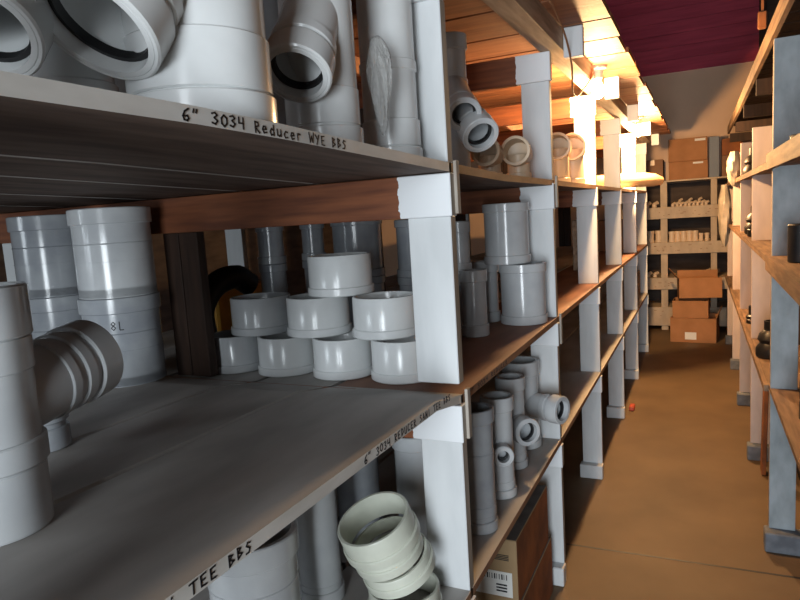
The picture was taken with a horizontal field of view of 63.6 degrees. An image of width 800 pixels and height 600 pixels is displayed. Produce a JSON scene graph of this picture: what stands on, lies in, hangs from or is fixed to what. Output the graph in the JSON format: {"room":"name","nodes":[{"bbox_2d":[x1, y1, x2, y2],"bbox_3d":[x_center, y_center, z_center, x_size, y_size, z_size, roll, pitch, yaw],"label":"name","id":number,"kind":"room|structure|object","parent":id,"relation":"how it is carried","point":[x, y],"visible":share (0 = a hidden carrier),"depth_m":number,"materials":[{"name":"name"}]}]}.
{"room":"plumbing supply storeroom","nodes":[
{"label":"plumbing supply storeroom","id":0,"kind":"room"},
{"bbox_2d":[0,213,333,331],"bbox_3d":[-3.711,-1.365,5.442,0.150,5.100,12.400,0,8,25],"label":"wall","id":1,"kind":"structure","parent":0,"point":[215,241],"depth_m":8.33,"materials":[{"name":"brown wood"}]},
{"bbox_2d":[381,61,753,292],"bbox_3d":[2.977,-1.361,9.131,8.800,3.320,0.150,0,8,25],"label":"wall","id":2,"kind":"structure","parent":0,"point":[703,102],"depth_m":8.50,"materials":[{"name":"beige paint"}]},
{"bbox_2d":[605,0,758,76],"bbox_3d":[1.610,-3.856,9.268,6.220,1.755,0.049,0,8,25],"label":"ceiling","id":3,"kind":"structure","parent":2,"relation":"attached to","point":[662,36],"depth_m":8.33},
{"bbox_2d":[759,0,766,48],"bbox_3d":[4.452,-3.761,7.910,0.080,2.000,0.110,0,8,25],"label":"trim","id":4,"kind":"structure","parent":2,"relation":"attached to","point":[762,32],"depth_m":7.92,"materials":[{"name":"brown wood"}]},
{"bbox_2d":[767,0,778,29],"bbox_3d":[5.625,-3.877,7.372,2.500,1.780,0.049,0,8,25],"label":"trim","id":5,"kind":"structure","parent":2,"relation":"attached to","point":[771,4],"depth_m":7.90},
{"bbox_2d":[550,325,799,599],"bbox_3d":[0.498,1.200,3.864,8.800,0.100,12.400,0,8,25],"label":"floor","id":6,"kind":"structure","parent":0,"point":[679,481],"depth_m":3.65,"materials":[{"name":"concrete"}]},
{"bbox_2d":[0,0,670,599],"bbox_3d":[0.393,-0.069,3.969,2.025,2.398,8.060,0,8,25],"label":"storage rack","id":7,"kind":"object","parent":6,"relation":"on","point":[161,487],"visible":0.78,"depth_m":1.65,"materials":[{"name":"grey paint"}]},
{"bbox_2d":[30,294,81,338],"bbox_3d":[-1.088,0.109,2.077,0.224,0.255,0.224,0,8,25],"label":"coupling","id":8,"kind":"object","parent":7,"relation":"on","point":[50,313],"visible":0.12,"depth_m":1.97,"materials":[{"name":"grey plastic"}]},
{"bbox_2d":[6,214,77,298],"bbox_3d":[-1.104,-0.141,2.045,0.224,0.248,0.224,0,8,25],"label":"coupling","id":9,"kind":"object","parent":8,"relation":"on","point":[42,249],"visible":0.64,"depth_m":1.95,"materials":[{"name":"grey plastic"}]},
{"bbox_2d":[44,413,71,452],"bbox_3d":[-0.735,0.254,1.325,0.100,0.100,0.100,0,8,25],"label":"coupling","id":10,"kind":"object","parent":7,"relation":"on","point":[59,430],"visible":0.17,"depth_m":1.30,"materials":[{"name":"grey plastic"}]},
{"bbox_2d":[0,0,118,91],"bbox_3d":[-0.526,-0.478,0.901,0.148,0.480,0.331,-4,7,-1],"label":"pipe wye","id":11,"kind":"object","parent":7,"relation":"on","point":[28,47],"visible":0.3,"depth_m":0.87,"materials":[{"name":"white plastic"}]},
{"bbox_2d":[0,281,123,546],"bbox_3d":[-0.593,0.150,1.016,0.164,0.360,0.323,-2,8,14],"label":"pipe tee","id":12,"kind":"object","parent":7,"relation":"on","point":[44,378],"visible":1,"depth_m":0.94,"materials":[{"name":"grey plastic"}]},
{"bbox_2d":[114,78,125,92],"bbox_3d":[-0.530,-0.476,1.269,0.170,0.400,0.170,0,8,25],"label":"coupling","id":13,"kind":"object","parent":7,"relation":"on","point":[120,83],"visible":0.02,"depth_m":1.20,"materials":[{"name":"grey plastic"}]},
{"bbox_2d":[77,291,166,387],"bbox_3d":[-0.823,0.111,1.924,0.226,0.255,0.226,0,8,25],"label":"coupling","id":14,"kind":"object","parent":7,"relation":"on","point":[134,322],"visible":0.73,"depth_m":1.84,"materials":[{"name":"grey plastic"}]},
{"bbox_2d":[66,206,156,299],"bbox_3d":[-0.838,-0.141,1.892,0.226,0.252,0.226,0,8,25],"label":"coupling","id":15,"kind":"object","parent":14,"relation":"on","point":[113,254],"visible":1,"depth_m":1.80,"materials":[{"name":"grey plastic"}]},
{"bbox_2d":[34,0,278,122],"bbox_3d":[-0.339,-0.506,0.889,0.220,0.520,0.350,0,8,25],"label":"pipe wye","id":16,"kind":"object","parent":7,"relation":"on","point":[210,54],"visible":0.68,"depth_m":0.88,"materials":[{"name":"white plastic"}]},
{"bbox_2d":[208,265,257,331],"bbox_3d":[-0.653,0.021,2.385,0.122,0.288,0.316,1,8,30],"label":"hose","id":17,"kind":"object","parent":7,"relation":"on","point":[240,278],"visible":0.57,"depth_m":2.37,"materials":[{"name":"black rubber"}]},
{"bbox_2d":[214,329,258,373],"bbox_3d":[-0.538,0.167,2.139,0.192,0.117,0.192,-10,10,-41],"label":"ring","id":18,"kind":"object","parent":7,"relation":"on","point":[234,354],"visible":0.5,"depth_m":2.06,"materials":[{"name":"grey plastic"}]},
{"bbox_2d":[230,292,289,336],"bbox_3d":[-0.454,0.044,2.119,0.204,0.118,0.204,-7,8,-23],"label":"ring","id":19,"kind":"object","parent":18,"relation":"on","point":[265,313],"visible":0.92,"depth_m":2.04,"materials":[{"name":"grey plastic"}]},
{"bbox_2d":[215,280,261,330],"bbox_3d":[-0.808,0.028,3.021,0.200,0.200,0.360,0,8,25],"label":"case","id":20,"kind":"object","parent":7,"relation":"on","point":[223,319],"visible":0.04,"depth_m":2.86,"materials":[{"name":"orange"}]},
{"bbox_2d":[207,519,300,599],"bbox_3d":[-0.334,0.679,1.493,0.216,0.315,0.216,0,8,25],"label":"coupling","id":21,"kind":"object","parent":7,"relation":"on","point":[271,571],"visible":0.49,"depth_m":1.40,"materials":[{"name":"grey plastic"}]},
{"bbox_2d":[263,0,286,124],"bbox_3d":[-0.314,-0.521,1.517,0.140,0.420,0.140,0,8,25],"label":"coupling","id":22,"kind":"object","parent":7,"relation":"on","point":[271,15],"visible":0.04,"depth_m":1.45,"materials":[{"name":"grey plastic"}]},
{"bbox_2d":[257,332,313,376],"bbox_3d":[-0.357,0.166,2.054,0.192,0.117,0.192,-3,7,7],"label":"ring","id":23,"kind":"object","parent":7,"relation":"on","point":[280,355],"visible":0.72,"depth_m":1.97,"materials":[{"name":"white plastic"}]},
{"bbox_2d":[267,0,363,142],"bbox_3d":[-0.171,-0.538,1.219,0.156,0.500,0.261,-3,7,7],"label":"pipe wye","id":24,"kind":"object","parent":7,"relation":"on","point":[311,42],"visible":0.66,"depth_m":1.21,"materials":[{"name":"white plastic"}]},
{"bbox_2d":[296,489,344,599],"bbox_3d":[-0.243,0.571,1.724,0.166,0.460,0.124,0,8,25],"label":"pipe tee","id":25,"kind":"object","parent":7,"relation":"on","point":[319,560],"visible":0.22,"depth_m":1.68,"materials":[{"name":"grey plastic"}]},
{"bbox_2d":[312,330,371,380],"bbox_3d":[-0.172,0.166,1.967,0.192,0.117,0.192,-8,8,-29],"label":"ring","id":26,"kind":"object","parent":7,"relation":"on","point":[343,357],"visible":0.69,"depth_m":1.89,"materials":[{"name":"white plastic"}]},
{"bbox_2d":[286,293,351,338],"bbox_3d":[-0.255,0.044,2.026,0.204,0.118,0.204,-3,7,5],"label":"ring","id":27,"kind":"object","parent":26,"relation":"on","point":[309,317],"visible":0.87,"depth_m":1.94,"materials":[{"name":"white plastic"}]},
{"bbox_2d":[337,457,383,540],"bbox_3d":[-0.138,0.540,2.071,0.150,0.420,0.150,0,8,25],"label":"coupling","id":28,"kind":"object","parent":7,"relation":"on","point":[364,483],"visible":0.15,"depth_m":2.02,"materials":[{"name":"grey plastic"}]},
{"bbox_2d":[349,274,385,328],"bbox_3d":[-0.157,0.018,2.645,0.210,0.235,0.210,0,8,25],"label":"coupling","id":29,"kind":"object","parent":7,"relation":"on","point":[379,281],"visible":0.12,"depth_m":2.56,"materials":[{"name":"grey plastic"}]},
{"bbox_2d":[330,220,384,276],"bbox_3d":[-0.171,-0.216,2.615,0.210,0.235,0.210,0,8,25],"label":"coupling","id":30,"kind":"object","parent":29,"relation":"on","point":[363,236],"visible":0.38,"depth_m":2.53,"materials":[{"name":"grey plastic"}]},
{"bbox_2d":[366,35,391,135],"bbox_3d":[-0.044,-0.461,1.390,0.052,0.210,0.057,-9,9,-34],"label":"plastic bag","id":31,"kind":"object","parent":7,"relation":"on","point":[378,61],"visible":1,"depth_m":1.37,"materials":[{"name":"white"}]},
{"bbox_2d":[356,0,422,155],"bbox_3d":[-0.030,-0.557,1.534,0.144,0.460,0.144,0,8,25],"label":"pipe fitting","id":32,"kind":"object","parent":7,"relation":"on","point":[391,20],"visible":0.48,"depth_m":1.49,"materials":[{"name":"white plastic"}]},
{"bbox_2d":[371,336,419,384],"bbox_3d":[0.009,0.165,1.881,0.192,0.117,0.192,3,10,42],"label":"ring","id":33,"kind":"object","parent":7,"relation":"on","point":[394,362],"visible":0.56,"depth_m":1.80,"materials":[{"name":"white plastic"}]},
{"bbox_2d":[352,291,414,339],"bbox_3d":[-0.043,0.043,1.925,0.204,0.118,0.204,-9,9,-35],"label":"ring","id":34,"kind":"object","parent":33,"relation":"on","point":[384,315],"visible":0.85,"depth_m":1.84,"materials":[{"name":"white plastic"}]},
{"bbox_2d":[307,252,374,297],"bbox_3d":[-0.187,-0.082,2.018,0.208,0.122,0.208,-6,8,-17],"label":"ring","id":35,"kind":"object","parent":34,"relation":"on","point":[345,274],"visible":1,"depth_m":1.93,"materials":[{"name":"white plastic"}]},
{"bbox_2d":[397,277,411,290],"bbox_3d":[0.086,0.014,2.597,0.180,0.225,0.180,0,8,25],"label":"coupling","id":36,"kind":"object","parent":7,"relation":"on","point":[405,284],"visible":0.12,"depth_m":2.52,"materials":[{"name":"grey plastic"}]},
{"bbox_2d":[394,219,411,277],"bbox_3d":[0.072,-0.210,2.568,0.180,0.225,0.180,0,8,25],"label":"coupling","id":37,"kind":"object","parent":36,"relation":"on","point":[402,227],"visible":0.42,"depth_m":2.51,"materials":[{"name":"grey plastic"}]},
{"bbox_2d":[368,566,441,599],"bbox_3d":[0.012,0.762,1.662,0.194,0.065,0.194,3,10,44],"label":"ring","id":38,"kind":"object","parent":7,"relation":"on","point":[432,585],"visible":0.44,"depth_m":1.67,"materials":[{"name":"beige plastic"}]},
{"bbox_2d":[363,531,435,599],"bbox_3d":[-0.005,0.667,1.643,0.193,0.114,0.190,3,10,41],"label":"ring","id":39,"kind":"object","parent":38,"relation":"on","point":[402,586],"visible":0.62,"depth_m":1.57,"materials":[{"name":"beige plastic"}]},
{"bbox_2d":[354,516,422,581],"bbox_3d":[-0.032,0.625,1.631,0.179,0.104,0.184,-8,9,-33],"label":"ring","id":40,"kind":"object","parent":39,"relation":"on","point":[383,525],"visible":0.56,"depth_m":1.58,"materials":[{"name":"beige plastic"}]},
{"bbox_2d":[337,491,419,570],"bbox_3d":[-0.052,0.572,1.610,0.201,0.140,0.207,3,10,42],"label":"pipe fitting","id":41,"kind":"object","parent":40,"relation":"on","point":[385,552],"visible":1,"depth_m":1.57,"materials":[{"name":"beige plastic"}]},
{"bbox_2d":[392,437,426,554],"bbox_3d":[0.054,0.572,1.964,0.140,0.360,0.140,0,8,25],"label":"coupling","id":42,"kind":"object","parent":7,"relation":"on","point":[407,451],"visible":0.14,"depth_m":1.90,"materials":[{"name":"grey plastic"}]},
{"bbox_2d":[458,274,462,328],"bbox_3d":[0.255,0.002,2.627,0.090,0.220,0.090,0,8,25],"label":"coupling","id":43,"kind":"object","parent":7,"relation":"on","point":[460,286],"visible":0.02,"depth_m":2.59,"materials":[{"name":"grey plastic"}]},
{"bbox_2d":[456,221,471,273],"bbox_3d":[0.242,-0.212,2.600,0.090,0.210,0.090,0,8,25],"label":"coupling","id":44,"kind":"object","parent":43,"relation":"on","point":[462,227],"visible":0.45,"depth_m":2.56,"materials":[{"name":"grey plastic"}]},
{"bbox_2d":[446,31,498,166],"bbox_3d":[0.209,-0.622,2.035,0.159,0.460,0.294,-4,7,-2],"label":"pipe wye","id":45,"kind":"object","parent":7,"relation":"on","point":[473,129],"visible":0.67,"depth_m":1.99,"materials":[{"name":"grey plastic"}]},
{"bbox_2d":[459,268,489,337],"bbox_3d":[0.282,0.009,2.437,0.104,0.250,0.104,0,8,25],"label":"coupling","id":46,"kind":"object","parent":7,"relation":"on","point":[475,324],"visible":1,"depth_m":2.40,"materials":[{"name":"grey plastic"}]},
{"bbox_2d":[467,402,498,534],"bbox_3d":[0.230,0.531,2.053,0.152,0.395,0.124,0,8,25],"label":"pipe","id":47,"kind":"object","parent":7,"relation":"on","point":[480,451],"visible":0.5,"depth_m":2.00,"materials":[{"name":"grey plastic"}]},
{"bbox_2d":[473,260,500,322],"bbox_3d":[0.369,-0.037,2.740,0.108,0.255,0.108,0,8,25],"label":"coupling","id":48,"kind":"object","parent":7,"relation":"on","point":[493,311],"visible":0.63,"depth_m":2.70,"materials":[{"name":"grey plastic"}]},
{"bbox_2d":[470,140,503,173],"bbox_3d":[0.331,-0.523,2.399,0.108,0.157,0.152,-1,8,19],"label":"pipe elbow","id":49,"kind":"object","parent":7,"relation":"on","point":[490,159],"visible":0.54,"depth_m":2.39,"materials":[{"name":"beige plastic"}]},
{"bbox_2d":[480,391,516,499],"bbox_3d":[0.349,0.514,2.266,0.118,0.360,0.154,-4,7,-1],"label":"pipe tee","id":50,"kind":"object","parent":7,"relation":"on","point":[501,401],"visible":0.72,"depth_m":2.23,"materials":[{"name":"grey plastic"}]},
{"bbox_2d":[501,136,532,176],"bbox_3d":[0.460,-0.549,2.508,0.112,0.164,0.154,-1,8,19],"label":"pipe elbow","id":51,"kind":"object","parent":7,"relation":"on","point":[518,153],"visible":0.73,"depth_m":2.50,"materials":[{"name":"beige plastic"}]},
{"bbox_2d":[495,373,539,469],"bbox_3d":[0.450,0.478,2.501,0.116,0.360,0.183,-6,8,-19],"label":"pipe tee","id":52,"kind":"object","parent":7,"relation":"on","point":[526,430],"visible":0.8,"depth_m":2.47,"materials":[{"name":"grey plastic"}]},
{"bbox_2d":[498,261,547,325],"bbox_3d":[0.508,-0.031,2.659,0.192,0.245,0.192,0,8,25],"label":"coupling","id":53,"kind":"object","parent":7,"relation":"on","point":[523,292],"visible":0.84,"depth_m":2.58,"materials":[{"name":"grey plastic"}]},
{"bbox_2d":[482,202,530,264],"bbox_3d":[0.438,-0.274,2.654,0.192,0.245,0.192,0,8,25],"label":"coupling","id":54,"kind":"object","parent":53,"relation":"on","point":[506,225],"visible":1,"depth_m":2.58,"materials":[{"name":"grey plastic"}]},
{"bbox_2d":[502,356,569,449],"bbox_3d":[0.561,0.439,2.706,0.156,0.370,0.278,-10,10,-43],"label":"pipe tee","id":55,"kind":"object","parent":7,"relation":"on","point":[554,408],"visible":0.61,"depth_m":2.66,"materials":[{"name":"grey plastic"}]},
{"bbox_2d":[552,132,570,181],"bbox_3d":[0.794,-0.706,3.230,0.132,0.249,0.165,-1,8,19],"label":"pipe elbow","id":56,"kind":"object","parent":7,"relation":"on","point":[561,142],"visible":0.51,"depth_m":3.21,"materials":[{"name":"beige plastic"}]},
{"bbox_2d":[548,0,594,96],"bbox_3d":[0.665,-0.976,2.576,0.041,0.226,1.652,0,8,23],"label":"cable","id":57,"kind":"object","parent":7,"relation":"hanging from","point":[550,1],"visible":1,"depth_m":2.57,"materials":[{"name":"brown plastic"}]},
{"bbox_2d":[572,220,577,269],"bbox_3d":[1.354,-0.410,4.747,0.120,0.360,0.240,0,8,25],"label":"cardboard box","id":58,"kind":"object","parent":7,"relation":"on","point":[574,222],"visible":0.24,"depth_m":4.66,"materials":[{"name":"brown cardboard"}]},
{"bbox_2d":[566,133,585,183],"bbox_3d":[0.917,-0.746,3.424,0.140,0.263,0.169,-1,8,18],"label":"pipe elbow","id":59,"kind":"object","parent":7,"relation":"on","point":[578,145],"visible":0.49,"depth_m":3.40,"materials":[{"name":"beige plastic"}]},
{"bbox_2d":[592,65,606,98],"bbox_3d":[1.036,-1.136,3.375,0.090,0.163,0.090,0,8,25],"label":"lamp","id":60,"kind":"object","parent":7,"relation":"hanging from","point":[598,89],"visible":0.88,"depth_m":3.35,"materials":[{"name":"white glass"}]},
{"bbox_2d":[594,65,606,78],"bbox_3d":[1.033,-1.187,3.368,0.090,0.060,0.090,0,8,25],"label":"socket","id":61,"kind":"object","parent":60,"relation":"attached to","point":[598,69],"depth_m":3.34,"materials":[{"name":"white ceramic"}]},
{"bbox_2d":[598,219,622,250],"bbox_3d":[2.163,-0.666,6.581,0.260,0.300,0.300,0,8,25],"label":"cardboard box","id":62,"kind":"object","parent":7,"relation":"on","point":[601,223],"visible":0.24,"depth_m":6.48,"materials":[{"name":"brown cardboard"}]},
{"bbox_2d":[597,173,663,187],"bbox_3d":[1.823,-1.037,5.686,1.018,0.134,0.198,-3,7,3],"label":"tube","id":63,"kind":"object","parent":7,"relation":"on","point":[627,179],"visible":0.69,"depth_m":5.61,"materials":[{"name":"white plastic"}]},
{"bbox_2d":[623,270,639,301],"bbox_3d":[2.371,-0.142,6.621,0.160,0.300,0.240,0,8,25],"label":"cardboard box","id":64,"kind":"object","parent":7,"relation":"on","point":[638,271],"visible":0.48,"depth_m":6.53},
{"bbox_2d":[635,116,643,136],"bbox_3d":[2.020,-1.466,5.461,0.090,0.163,0.090,0,8,25],"label":"lamp","id":65,"kind":"object","parent":7,"relation":"hanging from","point":[638,131],"visible":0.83,"depth_m":5.44,"materials":[{"name":"white glass"}]},
{"bbox_2d":[636,116,643,123],"bbox_3d":[2.017,-1.517,5.455,0.090,0.060,0.090,0,8,25],"label":"socket","id":66,"kind":"object","parent":65,"relation":"attached to","point":[640,117],"depth_m":5.43,"materials":[{"name":"white plastic"}]},
{"bbox_3d":[-0.487,0.089,2.566,0.112,0.155,0.112,0,8,25],"label":"coupling","id":67,"kind":"object","parent":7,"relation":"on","visible":0},
{"bbox_2d":[258,263,287,292],"bbox_3d":[-0.496,-0.065,2.546,0.112,0.155,0.112,0,8,25],"label":"coupling","id":68,"kind":"object","parent":67,"relation":"on","point":[273,277],"visible":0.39,"depth_m":2.50,"materials":[{"name":"grey plastic"}]},
{"bbox_2d":[255,226,286,264],"bbox_3d":[-0.506,-0.220,2.527,0.112,0.155,0.112,0,8,25],"label":"coupling","id":69,"kind":"object","parent":68,"relation":"on","point":[270,240],"visible":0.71,"depth_m":2.48,"materials":[{"name":"grey plastic"}]},
{"bbox_3d":[-0.332,0.069,2.647,0.100,0.155,0.100,0,8,25],"label":"coupling","id":70,"kind":"object","parent":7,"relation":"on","visible":0},
{"bbox_2d":[302,261,308,292],"bbox_3d":[-0.342,-0.085,2.627,0.100,0.155,0.100,0,8,25],"label":"coupling","id":71,"kind":"object","parent":70,"relation":"on","point":[304,263],"visible":0.17,"depth_m":2.60,"materials":[{"name":"grey plastic"}]},
{"bbox_2d":[299,224,325,260],"bbox_3d":[-0.352,-0.240,2.607,0.100,0.155,0.100,0,8,25],"label":"coupling","id":72,"kind":"object","parent":71,"relation":"on","point":[312,235],"visible":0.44,"depth_m":2.57,"materials":[{"name":"grey plastic"}]},
{"bbox_2d":[476,537,552,599],"bbox_3d":[0.390,1.186,2.650,0.360,0.248,0.520,0,8,25],"label":"cardboard box","id":73,"kind":"object","parent":6,"relation":"on","point":[540,586],"visible":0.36,"depth_m":2.63,"materials":[{"name":"brown cardboard"}]},
{"bbox_2d":[474,485,548,599],"bbox_3d":[0.361,0.943,2.602,0.360,0.245,0.502,0,8,25],"label":"cardboard box","id":74,"kind":"object","parent":73,"relation":"on","point":[509,575],"visible":0.48,"depth_m":2.37,"materials":[{"name":"brown cardboard"}]},
{"bbox_2d":[487,572,506,592],"bbox_3d":[0.313,1.024,2.357,0.161,0.067,0.001,0,8,25],"label":"print","id":75,"kind":"object","parent":74,"relation":"attached to","point":[496,581],"depth_m":2.34,"materials":[{"name":"black"}]},
{"bbox_2d":[629,403,634,410],"bbox_3d":[1.881,0.869,5.226,0.040,0.035,0.100,0,8,25],"label":"scrap","id":76,"kind":"object","parent":6,"relation":"on","point":[632,406],"visible":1,"depth_m":5.19,"materials":[{"name":"orange plastic"}]},
{"bbox_2d":[621,176,727,329],"bbox_3d":[3.762,-0.600,8.389,1.850,1.906,0.651,0,8,25],"label":"storage rack","id":77,"kind":"object","parent":6,"relation":"on","point":[663,255],"visible":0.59,"depth_m":8.35,"materials":[{"name":"beige paint"}]},
{"bbox_2d":[647,231,654,242],"bbox_3d":[3.257,-0.820,8.375,0.088,0.150,0.087,0,8,25],"label":"pipe fitting","id":78,"kind":"object","parent":77,"relation":"on","point":[650,233],"visible":1,"depth_m":8.34,"materials":[{"name":"beige plastic"}]},
{"bbox_2d":[646,159,663,177],"bbox_3d":[3.295,-1.673,8.389,0.250,0.273,0.321,0,8,25],"label":"cardboard box","id":79,"kind":"object","parent":77,"relation":"on","point":[652,166],"visible":0.48,"depth_m":8.23,"materials":[{"name":"beige cardboard"}]},
{"bbox_2d":[652,201,658,207],"bbox_3d":[3.288,-1.232,8.308,0.058,0.087,0.088,-8,8,-31],"label":"pipe fitting","id":80,"kind":"object","parent":77,"relation":"on","point":[654,205],"visible":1,"depth_m":8.30,"materials":[{"name":"beige plastic"}]},
{"bbox_2d":[655,231,660,242],"bbox_3d":[3.343,-0.820,8.334,0.088,0.150,0.087,0,8,25],"label":"pipe fitting","id":81,"kind":"object","parent":77,"relation":"on","point":[657,233],"visible":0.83,"depth_m":8.30,"materials":[{"name":"beige plastic"}]},
{"bbox_2d":[668,231,674,241],"bbox_3d":[3.484,-0.812,8.269,0.078,0.132,0.077,0,8,25],"label":"pipe fitting","id":82,"kind":"object","parent":77,"relation":"on","point":[671,233],"visible":0.95,"depth_m":8.24,"materials":[{"name":"beige plastic"}]},
{"bbox_2d":[675,231,679,241],"bbox_3d":[3.550,-0.814,8.249,0.078,0.132,0.077,0,8,25],"label":"pipe fitting","id":83,"kind":"object","parent":77,"relation":"on","point":[677,233],"visible":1,"depth_m":8.22,"materials":[{"name":"beige plastic"}]},
{"bbox_2d":[680,231,685,241],"bbox_3d":[3.607,-0.812,8.211,0.078,0.132,0.077,0,8,25],"label":"pipe fitting","id":84,"kind":"object","parent":77,"relation":"on","point":[682,233],"visible":1,"depth_m":8.18,"materials":[{"name":"beige plastic"}]},
{"bbox_2d":[669,159,707,179],"bbox_3d":[3.683,-1.651,8.231,0.445,0.223,0.382,0,8,25],"label":"cardboard box","id":85,"kind":"object","parent":77,"relation":"on","point":[696,168],"visible":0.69,"depth_m":8.06,"materials":[{"name":"brown cardboard"}]},
{"bbox_2d":[668,136,706,162],"bbox_3d":[3.662,-1.901,8.201,0.445,0.278,0.382,0,8,25],"label":"cardboard box","id":86,"kind":"object","parent":85,"relation":"on","point":[695,148],"visible":0.81,"depth_m":8.03,"materials":[{"name":"brown cardboard"}]},
{"bbox_2d":[686,230,691,240],"bbox_3d":[3.673,-0.814,8.191,0.078,0.132,0.077,0,8,25],"label":"pipe fitting","id":87,"kind":"object","parent":77,"relation":"on","point":[688,233],"visible":0.99,"depth_m":8.16,"materials":[{"name":"beige plastic"}]},
{"bbox_2d":[692,230,698,240],"bbox_3d":[3.730,-0.813,8.153,0.078,0.132,0.077,0,8,25],"label":"pipe fitting","id":88,"kind":"object","parent":77,"relation":"on","point":[694,232],"visible":0.94,"depth_m":8.12,"materials":[{"name":"beige plastic"}]},
{"bbox_2d":[698,233,703,240],"bbox_3d":[3.797,-0.797,8.135,0.058,0.098,0.057,0,8,25],"label":"pipe fitting","id":89,"kind":"object","parent":77,"relation":"on","point":[699,234],"visible":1,"depth_m":8.12,"materials":[{"name":"beige plastic"}]},
{"bbox_2d":[704,233,709,240],"bbox_3d":[3.854,-0.796,8.097,0.058,0.098,0.057,0,8,25],"label":"pipe fitting","id":90,"kind":"object","parent":77,"relation":"on","point":[705,234],"visible":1,"depth_m":8.08,"materials":[{"name":"beige plastic"}]},
{"bbox_2d":[709,136,718,176],"bbox_3d":[3.878,-1.765,7.961,0.110,0.493,0.030,0,8,25],"label":"board","id":91,"kind":"object","parent":77,"relation":"on","point":[713,141],"visible":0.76,"depth_m":7.95,"materials":[{"name":"grey wood"}]},
{"bbox_2d":[721,155,728,175],"bbox_3d":[4.115,-1.665,8.005,0.220,0.253,0.320,0,8,25],"label":"cardboard box","id":92,"kind":"object","parent":77,"relation":"on","point":[724,158],"visible":0.24,"depth_m":7.90,"materials":[{"name":"brown cardboard"}]},
{"bbox_2d":[721,138,741,156],"bbox_3d":[4.100,-1.890,7.976,0.220,0.198,0.320,0,8,25],"label":"cardboard box","id":93,"kind":"object","parent":92,"relation":"on","point":[727,146],"visible":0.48,"depth_m":7.85,"materials":[{"name":"brown cardboard"}]},
{"bbox_2d":[566,543,799,578],"bbox_3d":[1.632,1.208,2.847,1.760,0.001,0.012,0,8,24],"label":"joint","id":94,"kind":"structure","parent":6,"relation":"on","point":[567,543],"depth_m":2.98,"materials":[{"name":"black rubber"}]},
{"bbox_2d":[670,305,722,342],"bbox_3d":[3.521,0.270,7.649,0.531,0.399,0.402,1,9,31],"label":"cardboard box","id":95,"kind":"object","parent":6,"relation":"on","point":[695,330],"visible":0.94,"depth_m":7.50,"materials":[{"name":"brown cardboard"}]},
{"bbox_2d":[672,297,709,317],"bbox_3d":[3.443,0.087,7.627,0.380,0.200,0.320,0,8,28],"label":"cardboard box","id":96,"kind":"object","parent":95,"relation":"on","point":[681,307],"visible":0.93,"depth_m":7.50,"materials":[{"name":"brown cardboard"}]},
{"bbox_2d":[668,268,721,297],"bbox_3d":[3.476,-0.209,7.628,0.556,0.381,0.383,-1,8,20],"label":"cardboard box","id":97,"kind":"object","parent":96,"relation":"on","point":[690,283],"visible":1,"depth_m":7.48,"materials":[{"name":"brown cardboard"}]},
{"bbox_2d":[725,0,799,555],"bbox_3d":[2.615,-0.222,3.886,0.985,2.446,7.230,0,8,25],"label":"storage rack","id":98,"kind":"object","parent":6,"relation":"on","point":[760,275],"visible":0.94,"depth_m":3.01,"materials":[{"name":"blue paint"}]},
{"bbox_2d":[718,184,731,245],"bbox_3d":[3.286,-0.853,6.525,0.128,0.620,0.230,0,8,25],"label":"plastic sack","id":99,"kind":"object","parent":98,"relation":"hanging from","point":[724,201],"visible":0.98,"depth_m":6.45,"materials":[{"name":"beige plastic"}]},
{"bbox_2d":[726,151,740,185],"bbox_3d":[2.743,-1.075,5.294,0.117,0.280,0.209,0,8,25],"label":"plastic sack","id":100,"kind":"object","parent":98,"relation":"hanging from","point":[733,161],"visible":0.84,"depth_m":5.23,"materials":[{"name":"white plastic"}]},
{"bbox_2d":[743,148,751,173],"bbox_3d":[2.614,-1.018,4.749,0.160,0.200,0.160,0,8,25],"label":"rubber boot","id":101,"kind":"object","parent":98,"relation":"on","point":[748,160],"visible":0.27,"depth_m":4.73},
{"bbox_2d":[744,205,751,233],"bbox_3d":[2.534,-0.572,4.578,0.160,0.200,0.160,0,8,25],"label":"rubber boot","id":102,"kind":"object","parent":98,"relation":"on","point":[748,225],"visible":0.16,"depth_m":4.57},
{"bbox_2d":[746,305,750,323],"bbox_3d":[2.477,0.100,4.488,0.124,0.120,0.124,0,8,25],"label":"coupling","id":103,"kind":"object","parent":98,"relation":"on","point":[748,317],"visible":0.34,"depth_m":4.48,"materials":[{"name":"silver metal"}]},
{"bbox_2d":[747,229,751,236],"bbox_3d":[2.364,-0.448,4.287,0.100,0.050,0.100,0,8,25],"label":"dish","id":104,"kind":"object","parent":98,"relation":"on","point":[749,231],"visible":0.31,"depth_m":4.27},
{"bbox_2d":[758,0,766,29],"bbox_3d":[1.967,-1.677,3.498,0.044,0.395,0.040,0,8,25],"label":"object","id":105,"kind":"object","parent":98,"relation":"attached to","point":[762,15],"visible":1,"depth_m":3.50,"materials":[{"name":"orange plastic"}]},
{"bbox_2d":[755,320,769,359],"bbox_3d":[2.031,0.212,3.521,0.160,0.200,0.160,0,8,25],"label":"pipe fitting","id":106,"kind":"object","parent":98,"relation":"on","point":[762,350],"visible":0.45,"depth_m":3.50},
{"bbox_2d":[787,223,799,262],"bbox_3d":[1.588,-0.226,2.544,0.104,0.150,0.104,0,8,25],"label":"coupling","id":107,"kind":"object","parent":98,"relation":"on","point":[793,244],"visible":1,"depth_m":2.52,"materials":[{"name":"black plastic"}]},
{"bbox_2d":[760,391,768,475],"bbox_3d":[2.173,0.779,3.845,0.025,0.520,0.100,1,9,25],"label":"wood offcut","id":108,"kind":"object","parent":6,"relation":"on","point":[765,401],"visible":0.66,"depth_m":3.81,"materials":[{"name":"orange wood"}]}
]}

